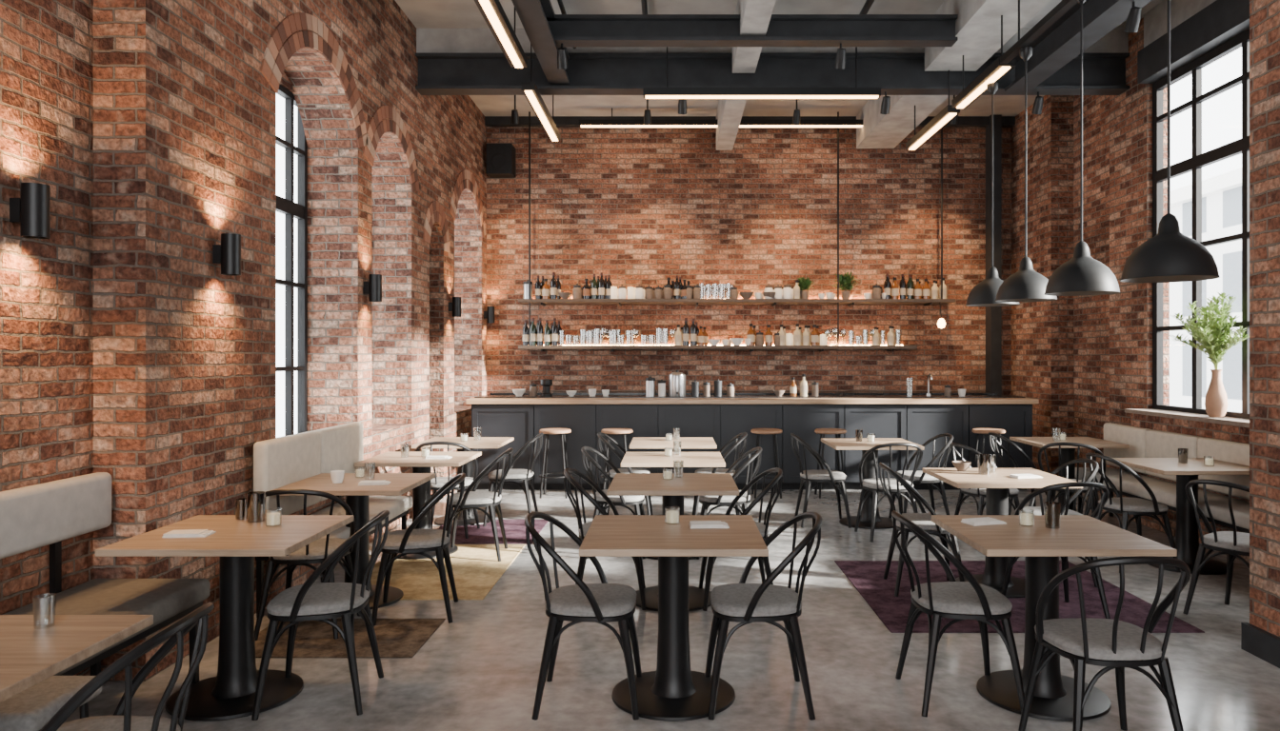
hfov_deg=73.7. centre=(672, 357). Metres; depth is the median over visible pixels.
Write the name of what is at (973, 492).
dining chair
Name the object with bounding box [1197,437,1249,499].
cushion
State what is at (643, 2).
conduit
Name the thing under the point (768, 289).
storage jar
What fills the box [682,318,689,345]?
wine bottle
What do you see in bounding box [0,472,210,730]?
upholstered bench
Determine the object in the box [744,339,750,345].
cup
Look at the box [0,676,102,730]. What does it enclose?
dining table
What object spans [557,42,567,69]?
track spotlight
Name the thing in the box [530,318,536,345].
wine bottle
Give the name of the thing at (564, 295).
bowl
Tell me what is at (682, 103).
track spotlight
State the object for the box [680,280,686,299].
bottle
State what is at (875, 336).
bottle
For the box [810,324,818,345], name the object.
bottle
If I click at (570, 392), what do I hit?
bowl
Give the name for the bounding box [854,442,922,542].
dining chair
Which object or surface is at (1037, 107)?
track spotlight
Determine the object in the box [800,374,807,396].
bottle
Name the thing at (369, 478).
drinking glass
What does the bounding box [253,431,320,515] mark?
cushion
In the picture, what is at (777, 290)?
storage jar
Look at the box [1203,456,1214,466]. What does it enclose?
candle holder
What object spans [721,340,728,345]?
cup
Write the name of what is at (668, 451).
candle
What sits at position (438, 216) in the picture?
trim
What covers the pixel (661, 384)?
canister
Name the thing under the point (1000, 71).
diffuser
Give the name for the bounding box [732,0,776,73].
ceiling beam
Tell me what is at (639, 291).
storage jar
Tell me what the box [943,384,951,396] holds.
storage jar
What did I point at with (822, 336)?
pillar candle
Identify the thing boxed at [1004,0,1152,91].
ceiling beam
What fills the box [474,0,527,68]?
linear light
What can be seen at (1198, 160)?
window
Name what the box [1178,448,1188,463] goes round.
drinking glass
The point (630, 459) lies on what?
dining table
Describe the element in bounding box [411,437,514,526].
dining table
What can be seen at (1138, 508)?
dining chair
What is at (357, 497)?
dining table
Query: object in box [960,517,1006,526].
folded napkin
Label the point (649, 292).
storage jar
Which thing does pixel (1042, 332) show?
wall
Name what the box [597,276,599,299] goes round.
wine bottle
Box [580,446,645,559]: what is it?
dining chair
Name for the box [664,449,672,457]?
candle holder
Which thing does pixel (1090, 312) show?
wall
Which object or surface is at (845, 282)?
potted plant
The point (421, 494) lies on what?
dining table
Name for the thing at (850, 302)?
wall shelf
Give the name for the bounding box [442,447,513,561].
dining chair
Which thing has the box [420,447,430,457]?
candle holder
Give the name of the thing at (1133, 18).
track spotlight
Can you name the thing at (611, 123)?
linear light
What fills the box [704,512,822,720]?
dining chair
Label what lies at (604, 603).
dining chair
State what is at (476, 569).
area rug
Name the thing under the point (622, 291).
storage jar
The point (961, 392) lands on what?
cup
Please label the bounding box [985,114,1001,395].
column
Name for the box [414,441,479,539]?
dining chair
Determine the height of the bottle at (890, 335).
0.259 m
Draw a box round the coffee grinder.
[540,379,552,397]
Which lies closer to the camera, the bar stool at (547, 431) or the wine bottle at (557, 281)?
the bar stool at (547, 431)
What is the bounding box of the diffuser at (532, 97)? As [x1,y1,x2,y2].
[524,90,558,141]
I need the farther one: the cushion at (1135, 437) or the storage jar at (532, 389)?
the storage jar at (532, 389)
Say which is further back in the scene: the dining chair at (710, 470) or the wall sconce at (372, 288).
the dining chair at (710, 470)
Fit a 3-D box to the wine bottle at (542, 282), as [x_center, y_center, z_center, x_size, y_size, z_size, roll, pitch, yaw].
[-1.726,-0.921,11.366,0.079,0.322,0.077,0,0,0]
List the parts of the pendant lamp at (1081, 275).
cord, lamp shade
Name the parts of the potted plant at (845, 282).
plant pot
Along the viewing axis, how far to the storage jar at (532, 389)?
10.26 m
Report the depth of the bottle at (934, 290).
11.23 m
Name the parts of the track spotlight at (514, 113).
stem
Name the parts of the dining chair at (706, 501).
leg, seat, seat frame, backrest, leg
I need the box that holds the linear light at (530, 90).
[521,43,560,141]
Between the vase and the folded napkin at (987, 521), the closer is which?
the folded napkin at (987, 521)
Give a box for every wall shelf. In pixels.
[518,111,955,306]
[518,302,917,351]
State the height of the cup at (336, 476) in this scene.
0.075 m
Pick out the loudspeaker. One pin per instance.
(500, 157)
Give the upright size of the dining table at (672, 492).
0.750 m
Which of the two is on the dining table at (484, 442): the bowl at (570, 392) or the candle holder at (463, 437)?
the candle holder at (463, 437)
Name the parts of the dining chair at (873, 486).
leg, leg, seat frame, seat, backrest, leg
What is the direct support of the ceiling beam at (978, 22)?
attached to the wall at (1264, 14)
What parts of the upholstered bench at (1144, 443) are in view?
leg, leg, seat frame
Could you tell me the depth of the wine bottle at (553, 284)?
11.22 m
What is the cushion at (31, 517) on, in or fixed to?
on the upholstered bench at (31, 517)
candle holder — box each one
[264,508,281,526]
[354,466,364,478]
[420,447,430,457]
[460,433,468,440]
[662,469,672,479]
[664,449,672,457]
[664,506,679,524]
[665,434,672,440]
[866,433,875,441]
[1019,509,1034,526]
[1058,432,1066,440]
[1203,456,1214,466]
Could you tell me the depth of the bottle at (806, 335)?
11.22 m
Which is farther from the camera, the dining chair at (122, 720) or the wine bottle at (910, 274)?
the wine bottle at (910, 274)
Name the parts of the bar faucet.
spout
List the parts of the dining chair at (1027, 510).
seat, backrest, leg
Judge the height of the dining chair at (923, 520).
0.835 m
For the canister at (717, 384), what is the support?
on the bar counter at (916, 419)
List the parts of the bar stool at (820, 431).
leg, leg, seat, leg, leg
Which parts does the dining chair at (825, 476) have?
leg, leg, backrest, seat, seat frame, leg, leg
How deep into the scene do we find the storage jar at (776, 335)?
11.22 m
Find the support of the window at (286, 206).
in the wall at (185, 109)
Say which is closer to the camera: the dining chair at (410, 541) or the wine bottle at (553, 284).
the dining chair at (410, 541)
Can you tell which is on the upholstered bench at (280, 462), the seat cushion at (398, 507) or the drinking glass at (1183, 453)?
the seat cushion at (398, 507)
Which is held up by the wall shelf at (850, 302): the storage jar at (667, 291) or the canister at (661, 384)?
the storage jar at (667, 291)
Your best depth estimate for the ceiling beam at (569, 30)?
7.33 m
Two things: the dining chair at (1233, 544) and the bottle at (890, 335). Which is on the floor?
the dining chair at (1233, 544)
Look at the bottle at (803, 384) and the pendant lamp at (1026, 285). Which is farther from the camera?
the bottle at (803, 384)
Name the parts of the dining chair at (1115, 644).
leg, leg, seat, seat frame, backrest, leg, leg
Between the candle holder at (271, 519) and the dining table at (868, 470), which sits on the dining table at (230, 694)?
the candle holder at (271, 519)
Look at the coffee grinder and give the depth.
10.26 m
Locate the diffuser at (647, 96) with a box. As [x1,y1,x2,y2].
[645,95,879,99]
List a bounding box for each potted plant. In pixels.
[797,277,814,299]
[833,272,858,299]
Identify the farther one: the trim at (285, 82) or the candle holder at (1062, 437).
the candle holder at (1062, 437)
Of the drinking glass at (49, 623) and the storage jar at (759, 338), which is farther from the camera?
the storage jar at (759, 338)
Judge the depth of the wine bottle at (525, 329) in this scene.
11.22 m
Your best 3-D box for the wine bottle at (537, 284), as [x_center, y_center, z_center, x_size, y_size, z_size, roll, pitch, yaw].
[-1.771,-0.917,11.251,0.077,0.314,0.075,0,0,0]
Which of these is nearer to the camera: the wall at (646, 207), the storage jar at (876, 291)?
the storage jar at (876, 291)
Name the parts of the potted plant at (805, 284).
plant pot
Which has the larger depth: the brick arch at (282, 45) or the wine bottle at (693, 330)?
the wine bottle at (693, 330)
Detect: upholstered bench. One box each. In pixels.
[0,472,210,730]
[253,421,412,618]
[1075,422,1249,533]
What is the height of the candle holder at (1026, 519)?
0.071 m
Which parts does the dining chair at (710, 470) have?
leg, leg, seat, backrest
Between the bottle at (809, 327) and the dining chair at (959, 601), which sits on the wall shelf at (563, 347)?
the bottle at (809, 327)
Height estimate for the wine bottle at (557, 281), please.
0.326 m
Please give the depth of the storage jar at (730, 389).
10.26 m
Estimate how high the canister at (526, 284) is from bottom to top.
0.253 m
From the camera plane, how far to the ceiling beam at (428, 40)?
8.33 m
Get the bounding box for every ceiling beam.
[415,52,1129,95]
[416,28,1128,52]
[484,116,1015,126]
[511,0,569,83]
[546,14,957,46]
[716,99,746,150]
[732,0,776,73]
[924,0,1050,71]
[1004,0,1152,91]
[1137,0,1249,83]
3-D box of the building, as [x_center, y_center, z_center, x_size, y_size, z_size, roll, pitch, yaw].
[17.350,-1.260,30.500,4.300,7.600,27.400,0,0,0]
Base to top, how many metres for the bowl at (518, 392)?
0.083 m
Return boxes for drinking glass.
[32,593,56,629]
[234,498,246,519]
[245,491,265,522]
[363,461,375,479]
[673,460,683,478]
[855,429,862,441]
[977,454,990,475]
[1043,501,1060,529]
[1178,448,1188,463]
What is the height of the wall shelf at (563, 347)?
0.640 m
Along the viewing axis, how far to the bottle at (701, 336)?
11.22 m
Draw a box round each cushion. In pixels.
[0,472,111,559]
[1,579,210,676]
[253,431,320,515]
[310,496,412,539]
[313,421,362,501]
[1075,467,1249,529]
[1103,422,1148,474]
[1145,429,1201,481]
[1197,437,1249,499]
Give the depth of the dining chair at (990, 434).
7.92 m
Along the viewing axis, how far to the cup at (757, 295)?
11.23 m
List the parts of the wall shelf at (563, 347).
suspension rod, suspension rod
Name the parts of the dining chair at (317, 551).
leg, leg, seat, seat frame, backrest, leg, leg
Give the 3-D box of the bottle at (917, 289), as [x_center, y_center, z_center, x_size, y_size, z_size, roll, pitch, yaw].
[3.237,-0.895,11.256,0.098,0.271,0.096,0,0,0]
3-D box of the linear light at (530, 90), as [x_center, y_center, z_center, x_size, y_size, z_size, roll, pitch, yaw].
[-1.330,-2.829,8.780,0.117,0.762,1.850,0,0,0]
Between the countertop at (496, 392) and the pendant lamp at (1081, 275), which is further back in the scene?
the countertop at (496, 392)
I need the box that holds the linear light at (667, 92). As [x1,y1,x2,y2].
[642,46,880,99]
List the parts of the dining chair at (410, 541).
leg, leg, seat, seat frame, backrest, leg, leg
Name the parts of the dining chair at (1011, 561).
leg, backrest, leg, leg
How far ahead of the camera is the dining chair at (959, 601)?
3.71 m
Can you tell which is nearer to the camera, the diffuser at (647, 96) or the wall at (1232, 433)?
the wall at (1232, 433)
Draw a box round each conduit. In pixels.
[557,0,576,48]
[640,0,647,14]
[859,0,874,14]
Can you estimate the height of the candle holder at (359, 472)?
0.068 m
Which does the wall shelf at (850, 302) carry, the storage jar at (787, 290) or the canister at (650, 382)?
the storage jar at (787, 290)
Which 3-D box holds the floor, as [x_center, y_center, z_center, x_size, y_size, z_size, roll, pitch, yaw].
[1.150,1.590,4.400,8.900,0.100,15.200,0,0,0]
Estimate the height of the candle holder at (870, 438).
0.075 m
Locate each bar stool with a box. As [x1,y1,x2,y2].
[539,428,571,499]
[600,428,633,490]
[750,428,782,499]
[814,428,847,499]
[971,428,1005,467]
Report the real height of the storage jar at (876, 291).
0.204 m
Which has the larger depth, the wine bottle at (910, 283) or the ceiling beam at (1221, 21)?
the wine bottle at (910, 283)
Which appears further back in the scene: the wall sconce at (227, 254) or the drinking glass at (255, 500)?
the wall sconce at (227, 254)
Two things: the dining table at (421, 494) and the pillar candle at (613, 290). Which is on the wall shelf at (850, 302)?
the pillar candle at (613, 290)
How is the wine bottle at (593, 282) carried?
on the wall shelf at (850, 302)
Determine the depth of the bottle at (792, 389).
10.27 m
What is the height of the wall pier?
4.800 m
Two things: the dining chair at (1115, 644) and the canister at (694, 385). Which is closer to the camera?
the dining chair at (1115, 644)
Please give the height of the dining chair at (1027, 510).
0.835 m
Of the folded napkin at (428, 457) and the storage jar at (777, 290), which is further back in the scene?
the storage jar at (777, 290)
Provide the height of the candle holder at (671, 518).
0.075 m
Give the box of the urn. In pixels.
[668,370,685,397]
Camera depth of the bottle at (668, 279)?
11.24 m
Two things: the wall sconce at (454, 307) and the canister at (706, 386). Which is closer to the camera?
the wall sconce at (454, 307)
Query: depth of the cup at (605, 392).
10.27 m
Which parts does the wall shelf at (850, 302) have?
suspension rod, suspension rod, suspension rod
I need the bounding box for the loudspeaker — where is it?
[486,143,515,178]
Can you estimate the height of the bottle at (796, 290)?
0.250 m
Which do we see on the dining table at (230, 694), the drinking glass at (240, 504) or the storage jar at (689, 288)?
the drinking glass at (240, 504)
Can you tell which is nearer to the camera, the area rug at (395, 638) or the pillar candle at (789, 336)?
the area rug at (395, 638)
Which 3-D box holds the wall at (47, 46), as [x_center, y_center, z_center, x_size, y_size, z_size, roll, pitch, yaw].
[-2.975,-0.810,0.425,0.450,4.800,7.250,0,0,0]
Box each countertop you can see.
[465,398,1039,404]
[489,391,997,395]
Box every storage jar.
[529,382,537,396]
[572,283,581,299]
[618,284,626,299]
[635,284,643,299]
[644,285,653,299]
[654,285,661,299]
[662,283,671,299]
[685,284,692,299]
[693,283,701,299]
[726,382,734,396]
[730,285,738,299]
[755,331,763,345]
[763,283,773,299]
[774,284,781,299]
[774,331,779,345]
[782,283,791,299]
[872,283,880,299]
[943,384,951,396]
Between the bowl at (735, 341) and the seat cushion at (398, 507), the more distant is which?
the bowl at (735, 341)
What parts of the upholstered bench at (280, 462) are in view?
leg, seat frame, leg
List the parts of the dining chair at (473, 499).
leg, seat, seat frame, backrest, leg, leg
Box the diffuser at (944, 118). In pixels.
[908,113,956,150]
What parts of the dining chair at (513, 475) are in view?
leg, seat, seat frame, backrest, leg, leg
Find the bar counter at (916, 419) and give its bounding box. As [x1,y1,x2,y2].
[465,395,1039,490]
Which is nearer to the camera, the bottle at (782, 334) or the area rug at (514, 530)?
the area rug at (514, 530)
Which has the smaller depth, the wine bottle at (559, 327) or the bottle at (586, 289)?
the bottle at (586, 289)
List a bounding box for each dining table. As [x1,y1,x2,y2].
[0,615,153,702]
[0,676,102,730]
[95,515,353,721]
[269,473,435,609]
[354,451,481,559]
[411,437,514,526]
[579,515,768,721]
[607,473,739,611]
[620,452,725,559]
[629,438,716,515]
[820,439,923,529]
[921,467,1082,598]
[931,515,1177,721]
[1009,437,1129,511]
[1108,458,1249,575]
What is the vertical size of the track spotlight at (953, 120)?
0.401 m
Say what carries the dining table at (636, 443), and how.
on the floor
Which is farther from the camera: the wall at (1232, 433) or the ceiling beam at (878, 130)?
the ceiling beam at (878, 130)
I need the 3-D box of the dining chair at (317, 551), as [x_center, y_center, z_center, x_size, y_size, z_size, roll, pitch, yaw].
[-2.058,1.125,4.814,0.529,0.835,0.517,0,0,-4]
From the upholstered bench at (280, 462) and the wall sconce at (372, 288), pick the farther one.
the wall sconce at (372, 288)
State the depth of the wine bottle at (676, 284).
11.24 m
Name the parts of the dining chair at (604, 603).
leg, leg, backrest, seat, seat frame, leg, leg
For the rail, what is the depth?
6.12 m
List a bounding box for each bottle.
[522,320,528,345]
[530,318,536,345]
[535,275,540,299]
[536,320,539,345]
[537,318,543,345]
[540,276,544,299]
[541,279,549,299]
[543,320,550,345]
[550,272,557,299]
[550,322,553,345]
[551,318,558,345]
[556,275,560,299]
[558,320,561,345]
[582,279,590,299]
[591,274,597,299]
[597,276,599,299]
[598,272,604,299]
[604,275,607,299]
[605,275,612,299]
[665,278,672,299]
[674,275,679,299]
[674,324,681,345]
[679,277,682,299]
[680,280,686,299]
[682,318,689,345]
[690,318,697,345]
[697,326,704,345]
[702,326,708,345]
[746,323,755,345]
[764,324,772,345]
[778,324,785,345]
[789,378,797,396]
[793,280,799,299]
[793,323,800,345]
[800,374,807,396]
[801,325,809,345]
[807,325,811,345]
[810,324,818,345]
[816,325,819,345]
[872,326,879,345]
[883,273,890,299]
[886,325,894,345]
[890,277,899,299]
[891,325,896,345]
[899,274,905,299]
[906,274,912,299]
[910,274,914,299]
[914,279,921,299]
[921,279,929,299]
[930,280,938,299]
[939,278,946,299]
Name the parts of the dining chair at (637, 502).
leg, backrest, seat, seat frame, leg, leg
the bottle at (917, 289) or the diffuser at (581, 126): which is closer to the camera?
the diffuser at (581, 126)
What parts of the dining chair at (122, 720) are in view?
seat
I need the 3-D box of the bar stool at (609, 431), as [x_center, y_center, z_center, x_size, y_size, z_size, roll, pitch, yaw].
[-0.610,1.170,9.420,0.366,0.743,0.366,0,0,0]
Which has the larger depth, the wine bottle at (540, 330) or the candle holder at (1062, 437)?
the wine bottle at (540, 330)
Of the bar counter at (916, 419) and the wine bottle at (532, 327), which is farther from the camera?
the wine bottle at (532, 327)
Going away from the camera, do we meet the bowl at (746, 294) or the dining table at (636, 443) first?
the dining table at (636, 443)
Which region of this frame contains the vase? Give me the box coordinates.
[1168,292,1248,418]
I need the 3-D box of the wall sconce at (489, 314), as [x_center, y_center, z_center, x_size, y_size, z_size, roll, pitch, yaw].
[-2.433,-0.560,11.350,0.135,0.220,0.100,0,0,0]
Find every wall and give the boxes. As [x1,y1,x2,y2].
[0,0,93,676]
[93,0,486,681]
[486,126,1011,395]
[1011,95,1073,476]
[1073,95,1109,493]
[1131,413,1249,563]
[1143,0,1216,47]
[1249,0,1279,638]
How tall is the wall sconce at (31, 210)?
0.220 m
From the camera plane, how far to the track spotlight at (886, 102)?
8.37 m
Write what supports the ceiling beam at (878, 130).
attached to the wall at (646, 207)
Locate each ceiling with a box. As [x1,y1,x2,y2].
[394,0,1163,116]
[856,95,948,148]
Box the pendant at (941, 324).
[937,302,945,328]
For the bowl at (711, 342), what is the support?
on the wall shelf at (563, 347)
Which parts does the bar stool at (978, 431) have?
leg, leg, seat, leg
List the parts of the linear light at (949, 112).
suspension rod, suspension rod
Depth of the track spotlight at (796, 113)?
10.27 m
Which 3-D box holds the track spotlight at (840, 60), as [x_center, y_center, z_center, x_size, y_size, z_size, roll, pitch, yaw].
[1.450,-2.589,7.354,0.090,0.222,0.147,0,0,0]
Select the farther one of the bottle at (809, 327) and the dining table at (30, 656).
the bottle at (809, 327)
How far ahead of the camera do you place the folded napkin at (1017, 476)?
5.57 m
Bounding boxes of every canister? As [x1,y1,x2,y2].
[523,280,532,299]
[645,376,655,396]
[658,380,665,396]
[691,380,699,396]
[702,381,710,396]
[714,380,721,396]
[811,381,819,396]
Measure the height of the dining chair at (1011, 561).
0.835 m
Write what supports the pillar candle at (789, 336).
on the wall shelf at (563, 347)
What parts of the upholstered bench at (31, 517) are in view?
leg, seat frame, leg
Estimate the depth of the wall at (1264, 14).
4.37 m
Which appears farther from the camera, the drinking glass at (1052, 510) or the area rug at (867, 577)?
the area rug at (867, 577)
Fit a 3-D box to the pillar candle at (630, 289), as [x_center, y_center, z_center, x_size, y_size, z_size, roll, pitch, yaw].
[-0.552,-0.847,11.260,0.085,0.173,0.083,0,0,0]
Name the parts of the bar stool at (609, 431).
leg, leg, seat, leg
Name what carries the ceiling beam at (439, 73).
attached to the wall at (185, 109)
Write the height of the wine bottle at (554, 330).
0.360 m
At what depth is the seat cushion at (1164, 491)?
6.73 m
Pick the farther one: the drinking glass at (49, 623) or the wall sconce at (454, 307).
the wall sconce at (454, 307)
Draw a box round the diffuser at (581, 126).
[580,125,862,127]
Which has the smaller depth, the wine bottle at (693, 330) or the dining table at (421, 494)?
the dining table at (421, 494)
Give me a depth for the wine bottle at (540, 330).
11.22 m
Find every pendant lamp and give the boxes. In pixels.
[952,15,1019,306]
[995,46,1057,302]
[1043,0,1119,296]
[1120,0,1219,282]
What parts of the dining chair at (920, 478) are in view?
leg, leg, seat, seat frame, backrest, leg, leg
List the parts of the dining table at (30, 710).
leg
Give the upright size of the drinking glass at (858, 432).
0.108 m
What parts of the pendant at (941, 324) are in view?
bulb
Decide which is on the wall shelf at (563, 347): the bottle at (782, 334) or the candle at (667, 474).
the bottle at (782, 334)
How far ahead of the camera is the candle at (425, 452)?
6.73 m
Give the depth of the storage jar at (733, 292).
11.21 m
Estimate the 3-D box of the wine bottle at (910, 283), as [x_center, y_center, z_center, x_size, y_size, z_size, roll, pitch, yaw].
[3.133,-0.923,11.265,0.080,0.327,0.078,0,0,0]
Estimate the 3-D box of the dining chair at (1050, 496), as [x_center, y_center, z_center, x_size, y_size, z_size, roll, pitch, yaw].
[3.407,1.125,7.278,0.529,0.835,0.517,0,0,30]
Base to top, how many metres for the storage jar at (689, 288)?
0.203 m
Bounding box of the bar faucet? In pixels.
[925,373,932,396]
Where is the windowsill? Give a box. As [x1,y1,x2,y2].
[1124,408,1249,427]
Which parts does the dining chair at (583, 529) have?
leg, seat, backrest, leg, leg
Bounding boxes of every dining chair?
[40,601,214,730]
[251,510,389,720]
[254,489,359,640]
[371,473,465,626]
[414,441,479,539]
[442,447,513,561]
[482,432,542,526]
[524,512,641,720]
[563,468,645,610]
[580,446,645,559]
[597,432,652,515]
[692,432,747,515]
[696,446,761,559]
[699,467,782,611]
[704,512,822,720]
[790,433,851,528]
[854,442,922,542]
[878,462,964,597]
[888,433,953,518]
[891,510,1024,718]
[949,442,1019,550]
[988,432,1047,515]
[1001,481,1110,619]
[1015,459,1099,587]
[1018,556,1190,730]
[1037,442,1106,514]
[1084,452,1179,573]
[1182,479,1249,615]
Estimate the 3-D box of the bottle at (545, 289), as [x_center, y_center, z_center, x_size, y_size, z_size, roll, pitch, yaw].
[-1.668,-0.895,11.244,0.098,0.270,0.096,0,0,0]
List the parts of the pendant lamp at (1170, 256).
cord, lamp shade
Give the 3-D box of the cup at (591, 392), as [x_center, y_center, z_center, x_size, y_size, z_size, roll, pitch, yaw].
[-0.966,0.431,10.300,0.097,0.086,0.094,0,0,0]
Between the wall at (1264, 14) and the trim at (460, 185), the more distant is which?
the trim at (460, 185)
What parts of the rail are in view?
suspension rod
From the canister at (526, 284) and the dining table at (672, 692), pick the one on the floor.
the dining table at (672, 692)
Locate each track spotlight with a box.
[511,95,519,123]
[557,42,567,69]
[643,99,651,123]
[678,99,686,114]
[792,99,799,123]
[834,42,845,69]
[880,91,890,114]
[949,95,958,123]
[1031,91,1043,114]
[1123,1,1141,32]
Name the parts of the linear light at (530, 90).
suspension rod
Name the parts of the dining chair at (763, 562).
leg, leg, backrest, seat, leg, leg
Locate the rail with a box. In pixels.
[1000,0,1077,63]
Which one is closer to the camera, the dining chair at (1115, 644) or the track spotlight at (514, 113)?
the dining chair at (1115, 644)
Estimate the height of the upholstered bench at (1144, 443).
0.900 m
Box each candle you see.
[266,512,279,525]
[356,469,363,477]
[421,449,429,456]
[460,435,467,440]
[610,285,617,299]
[627,286,633,299]
[663,471,671,479]
[665,449,671,456]
[666,435,672,439]
[666,510,678,523]
[785,332,792,345]
[820,334,825,345]
[867,436,874,441]
[1020,513,1033,525]
[1059,434,1065,439]
[1204,459,1213,465]
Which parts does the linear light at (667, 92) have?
suspension rod, suspension rod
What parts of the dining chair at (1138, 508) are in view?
backrest, leg, seat, seat frame, leg, leg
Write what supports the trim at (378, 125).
attached to the wall at (185, 109)
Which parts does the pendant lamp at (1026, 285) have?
cord, lamp shade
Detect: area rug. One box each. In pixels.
[254,619,445,658]
[370,544,525,599]
[437,520,547,543]
[834,560,1204,633]
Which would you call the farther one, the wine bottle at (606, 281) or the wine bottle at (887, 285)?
the wine bottle at (606, 281)
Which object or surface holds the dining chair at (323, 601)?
on the floor
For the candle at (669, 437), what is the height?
0.043 m
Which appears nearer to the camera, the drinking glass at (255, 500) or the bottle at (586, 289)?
the drinking glass at (255, 500)
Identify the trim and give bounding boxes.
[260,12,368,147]
[279,72,295,92]
[362,105,419,191]
[422,200,450,252]
[449,169,485,238]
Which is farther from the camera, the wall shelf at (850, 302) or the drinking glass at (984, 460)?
the wall shelf at (850, 302)
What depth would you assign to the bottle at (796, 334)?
11.22 m
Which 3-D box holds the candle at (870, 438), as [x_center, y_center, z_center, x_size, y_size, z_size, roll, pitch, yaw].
[1.850,0.759,7.950,0.058,0.048,0.058,0,0,0]
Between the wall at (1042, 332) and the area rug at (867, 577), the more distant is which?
the wall at (1042, 332)
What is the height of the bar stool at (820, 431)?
0.743 m
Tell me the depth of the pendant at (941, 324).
11.07 m
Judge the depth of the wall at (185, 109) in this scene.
4.94 m
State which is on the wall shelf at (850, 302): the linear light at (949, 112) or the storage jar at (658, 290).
the storage jar at (658, 290)
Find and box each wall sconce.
[9,182,50,239]
[212,233,240,276]
[363,274,381,301]
[448,297,460,317]
[483,306,494,323]
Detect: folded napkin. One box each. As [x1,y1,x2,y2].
[161,529,215,538]
[358,480,390,485]
[425,456,452,459]
[688,520,729,528]
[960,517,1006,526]
[1009,474,1042,479]
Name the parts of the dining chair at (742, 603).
leg, leg, seat, seat frame, backrest, leg, leg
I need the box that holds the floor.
[62,488,1279,730]
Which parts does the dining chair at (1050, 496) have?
leg, backrest, seat frame, seat, leg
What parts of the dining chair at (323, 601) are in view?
leg, leg, seat, seat frame, backrest, leg, leg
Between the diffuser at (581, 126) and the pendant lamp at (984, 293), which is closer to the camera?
the pendant lamp at (984, 293)
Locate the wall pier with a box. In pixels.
[1109,17,1169,516]
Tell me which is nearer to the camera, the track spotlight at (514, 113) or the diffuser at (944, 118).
the diffuser at (944, 118)
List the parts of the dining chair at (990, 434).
leg, backrest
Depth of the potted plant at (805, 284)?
11.27 m
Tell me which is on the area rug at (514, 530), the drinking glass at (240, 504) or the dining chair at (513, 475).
the dining chair at (513, 475)
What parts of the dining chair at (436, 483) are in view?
leg, backrest, seat frame, seat, leg, leg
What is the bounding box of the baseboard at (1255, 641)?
[1240,622,1279,668]
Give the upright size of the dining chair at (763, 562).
0.835 m
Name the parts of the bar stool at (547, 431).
leg, leg, seat, leg, leg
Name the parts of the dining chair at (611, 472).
backrest, seat, leg, leg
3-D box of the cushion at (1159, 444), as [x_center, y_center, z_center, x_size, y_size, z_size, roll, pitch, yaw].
[4.225,0.840,7.190,0.090,0.400,0.734,0,0,0]
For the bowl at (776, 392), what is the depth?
10.25 m
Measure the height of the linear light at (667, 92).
0.742 m
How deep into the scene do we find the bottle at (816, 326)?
11.33 m
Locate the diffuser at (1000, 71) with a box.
[956,66,1010,108]
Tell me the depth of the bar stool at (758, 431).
9.32 m
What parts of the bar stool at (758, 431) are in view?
leg, leg, seat, leg, leg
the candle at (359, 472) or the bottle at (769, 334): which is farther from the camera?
the bottle at (769, 334)
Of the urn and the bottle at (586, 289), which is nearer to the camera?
the urn
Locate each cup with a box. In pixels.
[330,470,344,483]
[588,389,596,396]
[601,389,609,396]
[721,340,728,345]
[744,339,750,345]
[754,292,761,299]
[818,293,824,299]
[825,292,833,299]
[863,293,870,299]
[958,389,965,396]
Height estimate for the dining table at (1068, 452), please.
0.750 m
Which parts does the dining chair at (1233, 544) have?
leg, backrest, seat, seat frame, leg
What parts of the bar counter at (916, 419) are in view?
panel, panel, panel, panel, panel, panel, panel, panel, panel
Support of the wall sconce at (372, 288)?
attached to the wall at (185, 109)
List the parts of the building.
cornice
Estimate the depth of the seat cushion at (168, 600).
3.69 m
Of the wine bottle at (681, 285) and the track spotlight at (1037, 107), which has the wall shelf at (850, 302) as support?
the wine bottle at (681, 285)
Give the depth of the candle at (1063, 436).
8.08 m
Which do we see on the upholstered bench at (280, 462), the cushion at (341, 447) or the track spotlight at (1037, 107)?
the cushion at (341, 447)
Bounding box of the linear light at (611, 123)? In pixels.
[579,107,862,127]
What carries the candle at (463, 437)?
on the candle holder at (463, 437)
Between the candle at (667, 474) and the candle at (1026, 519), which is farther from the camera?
the candle at (667, 474)
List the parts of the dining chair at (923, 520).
leg, leg, backrest, seat, seat frame, leg, leg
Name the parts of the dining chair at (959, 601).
leg, leg, backrest, seat, seat frame, leg, leg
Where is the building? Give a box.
[1169,167,1241,412]
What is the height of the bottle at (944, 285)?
0.282 m
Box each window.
[276,83,307,438]
[1152,29,1249,419]
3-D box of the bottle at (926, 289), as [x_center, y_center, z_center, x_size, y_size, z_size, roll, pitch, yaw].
[3.345,-0.894,11.247,0.097,0.268,0.095,0,0,0]
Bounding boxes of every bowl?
[512,389,525,396]
[558,292,571,299]
[566,390,576,396]
[708,340,719,345]
[729,338,743,345]
[739,291,753,299]
[762,292,775,298]
[773,390,784,396]
[952,460,971,472]
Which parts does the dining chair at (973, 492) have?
leg, leg, backrest, seat, seat frame, leg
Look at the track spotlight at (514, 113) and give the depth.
10.28 m
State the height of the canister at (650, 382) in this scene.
0.240 m
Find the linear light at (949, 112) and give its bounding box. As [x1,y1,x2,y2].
[905,70,959,150]
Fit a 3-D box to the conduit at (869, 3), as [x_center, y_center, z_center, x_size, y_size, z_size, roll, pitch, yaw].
[1.700,-3.060,5.140,0.059,0.059,6.280,0,0,0]

